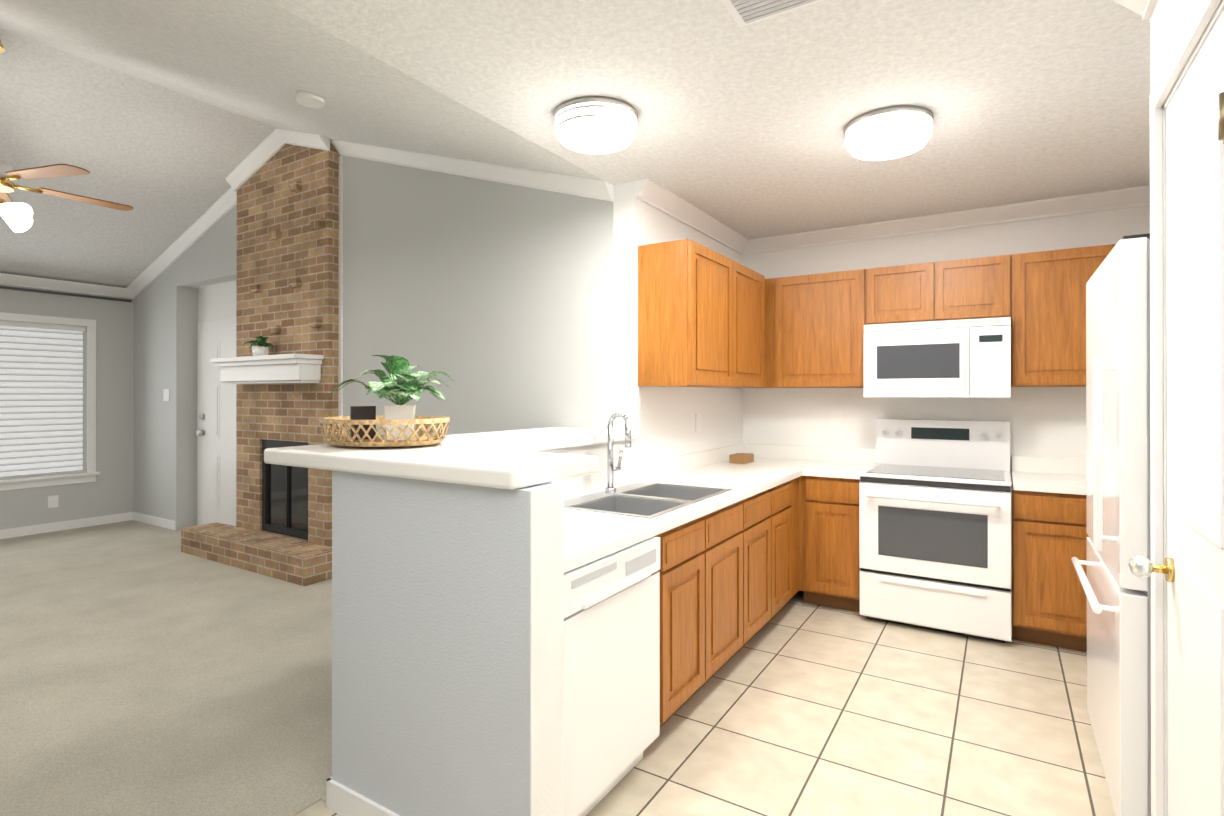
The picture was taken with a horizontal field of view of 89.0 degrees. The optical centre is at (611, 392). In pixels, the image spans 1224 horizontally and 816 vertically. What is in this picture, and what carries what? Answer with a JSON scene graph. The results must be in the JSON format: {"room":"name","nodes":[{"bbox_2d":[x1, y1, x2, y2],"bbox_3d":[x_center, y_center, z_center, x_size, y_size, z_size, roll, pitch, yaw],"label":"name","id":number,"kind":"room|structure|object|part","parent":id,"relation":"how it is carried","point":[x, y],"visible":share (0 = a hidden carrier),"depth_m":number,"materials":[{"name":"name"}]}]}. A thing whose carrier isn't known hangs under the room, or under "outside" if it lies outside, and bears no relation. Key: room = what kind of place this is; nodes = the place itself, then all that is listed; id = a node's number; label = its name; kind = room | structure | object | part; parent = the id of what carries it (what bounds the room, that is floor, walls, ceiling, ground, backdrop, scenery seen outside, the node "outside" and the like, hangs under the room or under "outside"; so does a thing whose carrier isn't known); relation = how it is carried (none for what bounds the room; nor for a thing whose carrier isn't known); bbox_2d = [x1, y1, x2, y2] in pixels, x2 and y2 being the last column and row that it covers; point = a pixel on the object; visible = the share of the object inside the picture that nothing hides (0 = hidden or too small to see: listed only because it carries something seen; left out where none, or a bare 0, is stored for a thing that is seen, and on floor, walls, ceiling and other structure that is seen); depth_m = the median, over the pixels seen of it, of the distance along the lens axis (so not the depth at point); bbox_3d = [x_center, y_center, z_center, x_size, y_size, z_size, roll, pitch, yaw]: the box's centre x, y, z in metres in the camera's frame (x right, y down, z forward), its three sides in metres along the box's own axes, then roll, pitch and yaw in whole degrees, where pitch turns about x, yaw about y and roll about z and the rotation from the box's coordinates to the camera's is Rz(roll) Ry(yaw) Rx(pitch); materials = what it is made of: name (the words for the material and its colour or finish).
{"room":"kitchen","nodes":[
{"label":"kitchen","id":0,"kind":"room"},
{"bbox_2d":[0,286,131,490],"bbox_3d":[-5.858,-0.037,5.773,0.213,1.924,2.300,0,0,32],"label":"window frame","id":1,"kind":"structure","parent":0,"point":[42,396],"depth_m":6.22,"materials":[{"name":"white wood"}]},
{"bbox_3d":[-3.825,0.336,6.102,1.050,2.100,0.084,0,0,32],"label":"entry door frame","id":2,"kind":"part","parent":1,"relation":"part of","materials":[{"name":"white wood"}]},
{"bbox_2d":[0,284,133,529],"bbox_3d":[-6.910,0.107,4.190,0.150,2.550,6.500,0,0,32],"label":"wall","id":3,"kind":"structure","parent":0,"point":[110,491],"depth_m":6.52,"materials":[{"name":"grey paint"}]},
{"bbox_2d":[48,495,57,507],"bbox_3d":[-5.558,1.086,6.197,0.007,0.120,0.080,0,0,32],"label":"outlet","id":4,"kind":"object","parent":3,"relation":"attached to","point":[52,500],"depth_m":6.20,"materials":[{"name":"white plastic"}]},
{"bbox_2d":[0,512,131,538],"bbox_3d":[-6.880,1.337,4.081,0.013,0.090,6.350,0,0,32],"label":"baseboard","id":5,"kind":"structure","parent":3,"relation":"attached to","point":[71,524],"depth_m":6.26,"materials":[{"name":"white wood"}]},
{"bbox_2d":[0,520,331,815],"bbox_3d":[-4.221,1.427,2.770,6.312,0.104,6.950,0,0,32],"label":"floor carpet","id":6,"kind":"object","parent":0,"point":[146,669],"visible":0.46,"depth_m":2.96,"materials":[{"name":"beige carpet"}]},
{"bbox_2d":[181,522,331,585],"bbox_3d":[-2.882,1.276,5.034,1.820,0.205,0.287,0,0,32],"label":"hearth","id":7,"kind":"object","parent":6,"relation":"on","point":[298,562],"visible":0.86,"depth_m":4.81,"materials":[{"name":"beige brick"}]},
{"bbox_2d":[236,141,339,546],"bbox_3d":[-2.585,-0.365,5.351,1.330,3.498,0.645,0,0,32],"label":"brick column","id":8,"kind":"structure","parent":6,"relation":"on","point":[287,301],"depth_m":5.04,"materials":[{"name":"brown brick"}]},
{"bbox_2d":[210,353,323,383],"bbox_3d":[-2.797,-0.179,5.013,1.230,0.215,0.237,0,0,32],"label":"mantel shelf","id":9,"kind":"object","parent":8,"relation":"attached to","point":[294,368],"visible":1,"depth_m":4.84,"materials":[{"name":"white wood"}]},
{"bbox_2d":[243,336,272,355],"bbox_3d":[-2.856,-0.372,5.043,0.210,0.168,0.249,0,0,32],"label":"potted plant","id":10,"kind":"object","parent":9,"relation":"on","point":[261,348],"visible":0.98,"depth_m":5.00,"materials":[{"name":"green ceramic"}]},
{"bbox_2d":[262,439,307,539],"bbox_3d":[-2.662,0.781,5.117,0.693,0.769,0.040,0,0,32],"label":"fireplace","id":11,"kind":"object","parent":8,"relation":"attached to","point":[284,499],"visible":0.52,"depth_m":5.12,"materials":[{"name":"black metal"}]},
{"bbox_2d":[0,0,603,287],"bbox_3d":[-4.305,-1.657,2.564,6.295,1.169,6.500,0,0,32],"label":"ceiling","id":12,"kind":"structure","parent":0,"point":[164,119],"depth_m":4.05,"materials":[{"name":"white paint"}]},
{"bbox_2d":[0,39,133,232],"bbox_3d":[-3.603,-1.536,3.680,1.361,1.120,1.302,0,0,32],"label":"ceiling fan","id":13,"kind":"object","parent":12,"relation":"hanging from","point":[17,217],"visible":1,"depth_m":3.63,"materials":[{"name":"brown wood"}]},
{"bbox_2d":[296,90,323,107],"bbox_3d":[-1.546,-1.504,3.196,0.130,0.035,0.130,0,0,32],"label":"smoke detector","id":14,"kind":"object","parent":12,"relation":"attached to","point":[306,99],"visible":0.88,"depth_m":3.17,"materials":[{"name":"white plastic"}]},
{"bbox_2d":[134,155,612,529],"bbox_3d":[-2.570,-0.281,5.333,6.295,3.330,0.340,0,0,32],"label":"wall","id":15,"kind":"structure","parent":0,"point":[493,300],"depth_m":4.26,"materials":[{"name":"grey paint"}]},
{"bbox_2d":[132,512,175,529],"bbox_3d":[-4.781,1.342,6.505,0.940,0.090,0.013,0,0,32],"label":"baseboard","id":16,"kind":"structure","parent":15,"relation":"attached to","point":[165,523],"depth_m":6.48,"materials":[{"name":"white wood"}]},
{"bbox_2d":[163,389,169,400],"bbox_3d":[-4.551,0.027,6.367,0.120,0.120,0.007,0,0,32],"label":"light switch","id":17,"kind":"object","parent":15,"relation":"attached to","point":[166,392],"depth_m":6.36,"materials":[{"name":"white plastic"}]},
{"bbox_2d":[338,155,342,435],"bbox_3d":[-1.072,-0.227,4.186,2.471,3.218,0.014,0,0,32],"label":"trim","id":18,"kind":"structure","parent":15,"relation":"attached to","point":[340,363],"depth_m":4.83,"materials":[{"name":"white wood"}]},
{"bbox_2d":[0,0,1157,298],"bbox_3d":[-2.582,-1.575,2.391,9.100,1.093,8.035,0,0,32],"label":"crown molding","id":19,"kind":"structure","parent":15,"relation":"attached to","point":[648,192],"depth_m":4.23,"materials":[{"name":"white wood"}]},
{"bbox_2d":[364,474,566,815],"bbox_3d":[-0.458,0.817,1.865,0.668,1.119,0.145,0,0,32],"label":"wall","id":20,"kind":"structure","parent":0,"point":[430,648],"depth_m":1.79,"materials":[{"name":"grey paint"}]},
{"bbox_2d":[328,779,399,815],"bbox_3d":[-0.573,1.332,1.843,0.840,0.090,0.013,0,0,32],"label":"baseboard","id":21,"kind":"structure","parent":20,"relation":"attached to","point":[342,801],"depth_m":2.00,"materials":[{"name":"white wood"}]},
{"bbox_2d":[332,181,744,795],"bbox_3d":[0.042,0.105,3.471,0.173,2.550,3.396,0,0,32],"label":"wall","id":22,"kind":"structure","parent":0,"point":[663,418],"depth_m":3.47,"materials":[{"name":"white paint"}]},
{"bbox_2d":[326,777,331,807],"bbox_3d":[-0.491,1.334,2.794,0.013,0.090,1.713,0,0,32],"label":"baseboard","id":23,"kind":"structure","parent":22,"relation":"attached to","point":[330,777],"depth_m":2.07,"materials":[{"name":"white wood"}]},
{"bbox_2d":[264,427,637,489],"bbox_3d":[-0.297,0.230,2.674,1.180,0.055,1.746,0,0,32],"label":"bar","id":24,"kind":"object","parent":22,"relation":"on","point":[512,459],"visible":0.92,"depth_m":1.99,"materials":[{"name":"white laminate"}]},
{"bbox_2d":[319,416,449,446],"bbox_3d":[-0.869,0.147,2.391,0.506,0.101,0.429,0,0,24],"label":"basket tray","id":25,"kind":"object","parent":24,"relation":"on","point":[425,437],"visible":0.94,"depth_m":2.23,"materials":[{"name":"beige wicker"}]},
{"bbox_2d":[350,406,375,439],"bbox_3d":[-0.945,0.115,2.368,0.015,0.126,0.100,0,0,32],"label":"photo frame","id":26,"kind":"object","parent":25,"relation":"in","point":[362,412],"visible":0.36,"depth_m":2.36,"materials":[{"name":"grey"}]},
{"bbox_2d":[329,355,453,439],"bbox_3d":[-0.814,0.019,2.365,0.339,0.319,0.394,0,0,32],"label":"potted plant","id":27,"kind":"object","parent":25,"relation":"in","point":[401,384],"visible":0.98,"depth_m":2.33,"materials":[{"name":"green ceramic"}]},
{"bbox_2d":[695,414,700,431],"bbox_3d":[0.576,0.202,4.153,0.007,0.120,0.080,0,0,32],"label":"outlet","id":28,"kind":"object","parent":22,"relation":"attached to","point":[697,416],"depth_m":4.14,"materials":[{"name":"white plastic"}]},
{"bbox_2d":[638,239,764,387],"bbox_3d":[0.604,-0.425,3.901,0.320,0.780,1.220,0,0,32],"label":"upper cabinet","id":29,"kind":"object","parent":22,"relation":"attached to","point":[701,315],"visible":1,"depth_m":3.45,"materials":[{"name":"brown wood"}]},
{"bbox_2d":[530,440,634,815],"bbox_3d":[-0.042,0.819,2.534,0.678,1.119,1.718,0,0,32],"label":"wall","id":30,"kind":"structure","parent":0,"point":[547,656],"depth_m":1.70,"materials":[{"name":"white paint"}]},
{"bbox_2d":[294,590,1114,815],"bbox_3d":[0.120,1.425,0.811,3.250,0.100,8.235,0,0,32],"label":"floor","id":31,"kind":"structure","parent":0,"point":[796,705],"depth_m":2.52,"materials":[{"name":"tile"}]},
{"bbox_2d":[564,537,659,815],"bbox_3d":[-0.246,0.953,2.209,0.648,0.842,0.615,0,0,32],"label":"dishwasher","id":32,"kind":"object","parent":31,"relation":"on","point":[611,667],"visible":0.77,"depth_m":2.01,"materials":[{"name":"white metal"}]},
{"bbox_2d":[654,529,733,726],"bbox_3d":[0.141,1.065,2.938,0.550,0.624,0.880,0,0,32],"label":"base cabinet","id":33,"kind":"object","parent":31,"relation":"on","point":[729,582],"depth_m":2.61,"materials":[{"name":"brown wood"}]},
{"bbox_2d":[673,479,793,654],"bbox_3d":[0.653,0.956,3.756,0.550,0.844,1.051,0,0,32],"label":"base cabinet","id":34,"kind":"object","parent":31,"relation":"on","point":[761,525],"depth_m":3.31,"materials":[{"name":"brown wood"}]},
{"bbox_2d":[564,443,814,572],"bbox_3d":[0.426,0.531,3.320,0.630,0.272,3.250,0,0,32],"label":"countertop","id":35,"kind":"structure","parent":34,"relation":"on","point":[657,497],"depth_m":3.01,"materials":[{"name":"white laminate"}]},
{"bbox_2d":[605,412,630,492],"bbox_3d":[0.052,0.291,3.042,0.142,0.392,0.133,0,0,32],"label":"chrome faucet","id":36,"kind":"object","parent":35,"relation":"on","point":[609,488],"visible":1,"depth_m":3.02,"materials":[{"name":"grey metal"}]},
{"bbox_2d":[729,453,753,463],"bbox_3d":[0.917,0.465,4.405,0.120,0.058,0.170,0,0,32],"label":"box","id":37,"kind":"object","parent":35,"relation":"on","point":[742,458],"visible":0.96,"depth_m":4.35,"materials":[{"name":"brown"}]},
{"bbox_2d":[799,475,859,611],"bbox_3d":[1.269,0.958,4.338,0.980,0.843,0.619,0,0,32],"label":"base cabinet","id":38,"kind":"object","parent":31,"relation":"on","point":[829,572],"visible":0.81,"depth_m":3.93,"materials":[{"name":"brown wood"}]},
{"bbox_2d":[804,447,875,478],"bbox_3d":[1.531,0.465,4.168,0.343,0.136,0.640,0,0,32],"label":"countertop","id":39,"kind":"structure","parent":38,"relation":"on","point":[832,462],"depth_m":4.36,"materials":[{"name":"white laminate"}]},
{"bbox_2d":[859,419,1011,642],"bbox_3d":[1.981,0.779,3.813,0.776,1.196,0.753,0,0,32],"label":"range","id":40,"kind":"object","parent":31,"relation":"on","point":[935,526],"visible":1,"depth_m":3.60,"materials":[{"name":"white metal"}]},
{"bbox_2d":[1011,477,1088,651],"bbox_3d":[2.792,0.956,3.387,1.044,0.843,0.624,0,0,32],"label":"base cabinet","id":41,"kind":"object","parent":31,"relation":"on","point":[1049,542],"visible":0.44,"depth_m":3.33,"materials":[{"name":"brown wood"}]},
{"bbox_2d":[1012,455,1085,494],"bbox_3d":[2.793,0.463,3.386,1.038,0.136,0.629,0,0,32],"label":"countertop","id":42,"kind":"structure","parent":41,"relation":"on","point":[1063,475],"depth_m":3.72,"materials":[{"name":"white laminate"}]},
{"bbox_2d":[1071,233,1150,815],"bbox_3d":[2.033,0.454,2.019,0.826,1.837,0.860,0,0,32],"label":"refrigerator","id":43,"kind":"object","parent":31,"relation":"on","point":[1117,592],"visible":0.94,"depth_m":1.85,"materials":[{"name":"white metal"}]},
{"bbox_2d":[268,0,1150,239],"bbox_3d":[0.126,-1.235,0.784,3.105,0.120,8.185,0,0,32],"label":"ceiling","id":44,"kind":"structure","parent":0,"point":[741,130],"depth_m":2.39,"materials":[{"name":"white paint"}]},
{"bbox_2d":[554,96,636,153],"bbox_3d":[-0.068,-1.119,2.636,0.352,0.105,0.352,0,0,32],"label":"ceiling light fixture","id":45,"kind":"object","parent":44,"relation":"attached to","point":[595,124],"visible":1,"depth_m":2.53,"materials":[{"name":"white glass"}]},
{"bbox_2d":[721,0,823,27],"bbox_3d":[0.505,-1.165,1.817,0.340,0.015,0.180,0,0,32],"label":"ceiling vent","id":46,"kind":"object","parent":44,"relation":"in","point":[743,13],"visible":1,"depth_m":1.88,"materials":[{"name":"white metal"}]},
{"bbox_2d":[845,105,932,159],"bbox_3d":[1.202,-1.119,2.714,0.352,0.105,0.352,0,0,32],"label":"ceiling light fixture","id":47,"kind":"object","parent":44,"relation":"attached to","point":[889,132],"visible":1,"depth_m":2.61,"materials":[{"name":"white glass"}]},
{"bbox_2d":[745,205,1149,476],"bbox_3d":[2.258,0.107,4.187,3.105,2.550,0.150,0,0,32],"label":"wall","id":48,"kind":"structure","parent":0,"point":[1047,421],"depth_m":4.16,"materials":[{"name":"white paint"}]},
{"bbox_2d":[762,277,785,387],"bbox_3d":[1.111,-0.423,4.624,0.411,0.780,0.320,0,0,32],"label":"upper cabinet","id":49,"kind":"object","parent":48,"relation":"attached to","point":[775,288],"depth_m":4.41,"materials":[{"name":"brown wood"}]},
{"bbox_2d":[786,269,865,387],"bbox_3d":[1.493,-0.424,4.385,0.602,0.780,0.320,0,0,32],"label":"upper cabinet","id":50,"kind":"object","parent":48,"relation":"attached to","point":[814,329],"depth_m":4.23,"materials":[{"name":"brown wood"}]},
{"bbox_2d":[830,412,841,428],"bbox_3d":[1.615,0.203,4.494,0.080,0.120,0.007,0,0,32],"label":"outlet","id":51,"kind":"object","parent":48,"relation":"attached to","point":[835,420],"depth_m":4.49,"materials":[{"name":"white plastic"}]},
{"bbox_2d":[866,261,945,324],"bbox_3d":[1.941,-0.630,4.105,0.451,0.369,0.320,0,0,32],"label":"upper cabinet","id":52,"kind":"object","parent":48,"relation":"attached to","point":[912,292],"depth_m":3.96,"materials":[{"name":"brown wood"}]},
{"bbox_2d":[864,317,1010,397],"bbox_3d":[2.052,-0.200,3.948,0.796,0.467,0.464,0,0,32],"label":"microwave","id":53,"kind":"object","parent":52,"relation":"attached to","point":[967,358],"visible":1,"depth_m":3.77,"materials":[{"name":"white plastic"}]},
{"bbox_2d":[946,254,1013,319],"bbox_3d":[2.240,-0.630,3.918,0.451,0.369,0.320,0,0,32],"label":"upper cabinet","id":54,"kind":"object","parent":48,"relation":"attached to","point":[982,287],"depth_m":3.75,"materials":[{"name":"brown wood"}]},
{"bbox_2d":[1011,244,1115,386],"bbox_3d":[2.671,-0.425,3.648,0.561,0.780,0.320,0,0,32],"label":"upper cabinet","id":55,"kind":"object","parent":48,"relation":"attached to","point":[1048,326],"depth_m":3.56,"materials":[{"name":"brown wood"}]},
{"bbox_2d":[1128,0,1223,815],"bbox_3d":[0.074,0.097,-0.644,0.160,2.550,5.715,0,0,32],"label":"door","id":56,"kind":"structure","parent":0,"point":[1185,568],"depth_m":1.45,"materials":[{"name":"white wood"}]},
{"bbox_3d":[1.317,0.276,1.394,0.197,2.200,0.730,0,0,32],"label":"pantry door frame","id":57,"kind":"part","parent":56,"relation":"part of","materials":[{"name":"white wood"}]}
]}

